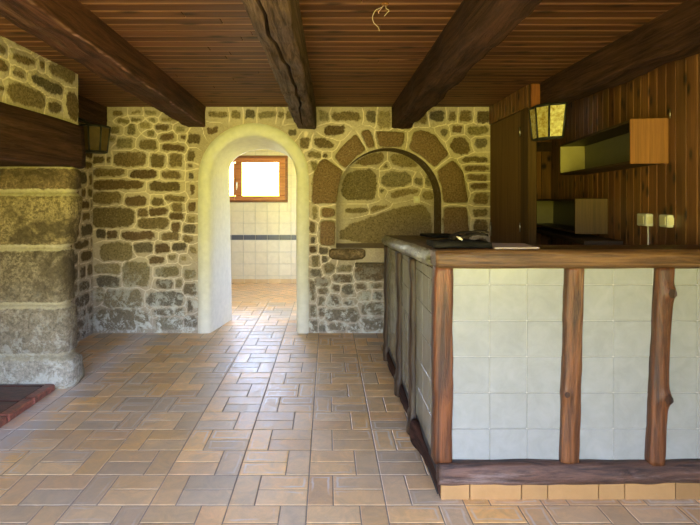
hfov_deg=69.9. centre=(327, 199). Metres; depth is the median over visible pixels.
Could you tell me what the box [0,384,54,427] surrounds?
hearth
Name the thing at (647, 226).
cable
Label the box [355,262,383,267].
stone step
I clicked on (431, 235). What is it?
board
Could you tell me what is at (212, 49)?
ceiling
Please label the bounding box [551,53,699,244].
wall
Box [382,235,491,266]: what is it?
countertop
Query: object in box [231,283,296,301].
floor
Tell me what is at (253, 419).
floor
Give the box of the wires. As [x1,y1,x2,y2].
[372,2,388,30]
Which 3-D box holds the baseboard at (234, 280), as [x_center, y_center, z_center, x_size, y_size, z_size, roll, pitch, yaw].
[-0.902,1.362,8.388,4.596,0.076,0.012,0,0,0]
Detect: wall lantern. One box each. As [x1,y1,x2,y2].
[78,117,110,153]
[528,102,567,140]
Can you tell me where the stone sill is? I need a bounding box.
[329,248,364,259]
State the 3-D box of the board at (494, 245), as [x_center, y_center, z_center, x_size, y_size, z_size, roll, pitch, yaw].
[0.906,0.229,2.498,0.228,0.006,0.245,0,0,0]
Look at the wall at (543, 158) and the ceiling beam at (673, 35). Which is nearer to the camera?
the ceiling beam at (673, 35)
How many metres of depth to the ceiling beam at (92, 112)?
4.94 m
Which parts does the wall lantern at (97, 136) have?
glass panel, glass panel, glass panel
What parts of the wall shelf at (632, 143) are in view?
panel, panel, panel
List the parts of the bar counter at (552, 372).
post, post, post, post, rail, rail, post, post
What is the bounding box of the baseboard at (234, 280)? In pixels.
[231,279,296,282]
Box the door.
[490,107,536,244]
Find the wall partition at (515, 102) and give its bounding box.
[489,84,530,124]
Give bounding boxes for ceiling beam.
[0,0,205,126]
[78,95,106,125]
[241,0,315,129]
[392,0,541,128]
[539,0,699,104]
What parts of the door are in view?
panel, frame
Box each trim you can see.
[531,84,539,106]
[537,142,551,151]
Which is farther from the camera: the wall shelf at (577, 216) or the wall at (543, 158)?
the wall at (543, 158)
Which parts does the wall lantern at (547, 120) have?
glass panel, glass panel, glass panel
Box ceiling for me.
[0,0,686,106]
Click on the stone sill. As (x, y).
(354, 253)
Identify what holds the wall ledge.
attached to the wall at (673, 187)
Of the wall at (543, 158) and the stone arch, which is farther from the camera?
the wall at (543, 158)
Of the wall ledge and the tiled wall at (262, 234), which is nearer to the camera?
the wall ledge
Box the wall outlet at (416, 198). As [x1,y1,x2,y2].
[414,196,419,202]
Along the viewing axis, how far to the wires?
2.50 m
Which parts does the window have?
sash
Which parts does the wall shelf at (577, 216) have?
panel, panel, panel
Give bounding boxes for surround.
[198,123,308,333]
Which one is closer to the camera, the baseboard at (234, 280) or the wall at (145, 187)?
the wall at (145, 187)
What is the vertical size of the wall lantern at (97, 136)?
0.363 m
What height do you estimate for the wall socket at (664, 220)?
0.074 m
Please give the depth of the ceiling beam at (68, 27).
2.83 m
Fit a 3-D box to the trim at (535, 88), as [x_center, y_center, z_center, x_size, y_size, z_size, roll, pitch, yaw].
[1.744,-0.873,4.202,0.076,0.205,0.025,0,0,0]
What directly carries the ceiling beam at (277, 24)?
attached to the ceiling
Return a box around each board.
[420,233,460,237]
[426,239,491,247]
[492,243,539,248]
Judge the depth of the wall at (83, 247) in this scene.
5.08 m
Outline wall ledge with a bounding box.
[537,227,622,244]
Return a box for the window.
[230,156,287,201]
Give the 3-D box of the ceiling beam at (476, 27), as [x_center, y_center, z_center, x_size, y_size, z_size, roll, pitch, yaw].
[0.764,-0.861,1.840,0.241,0.246,6.880,0,0,0]
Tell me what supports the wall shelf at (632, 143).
attached to the wall at (673, 187)
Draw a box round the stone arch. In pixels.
[311,130,469,245]
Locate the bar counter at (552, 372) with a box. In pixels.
[382,235,699,499]
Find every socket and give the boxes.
[637,213,652,225]
[659,215,673,227]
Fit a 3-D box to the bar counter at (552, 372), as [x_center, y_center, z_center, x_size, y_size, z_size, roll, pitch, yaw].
[1.215,0.816,3.391,1.503,1.169,2.218,0,0,0]
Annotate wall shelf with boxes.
[537,199,607,233]
[560,118,668,174]
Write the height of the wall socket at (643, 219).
0.080 m
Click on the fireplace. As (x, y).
(42, 141)
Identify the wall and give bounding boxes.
[70,121,93,340]
[93,107,489,332]
[230,149,296,282]
[537,140,550,244]
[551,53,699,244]
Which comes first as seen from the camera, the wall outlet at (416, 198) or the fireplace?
the fireplace
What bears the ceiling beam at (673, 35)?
attached to the ceiling
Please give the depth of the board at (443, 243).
2.41 m
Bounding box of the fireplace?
[0,36,85,388]
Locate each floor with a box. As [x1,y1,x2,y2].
[0,283,699,524]
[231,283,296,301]
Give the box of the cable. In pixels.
[647,226,648,244]
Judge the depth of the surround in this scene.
5.25 m
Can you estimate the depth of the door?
4.56 m
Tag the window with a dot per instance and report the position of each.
(237, 196)

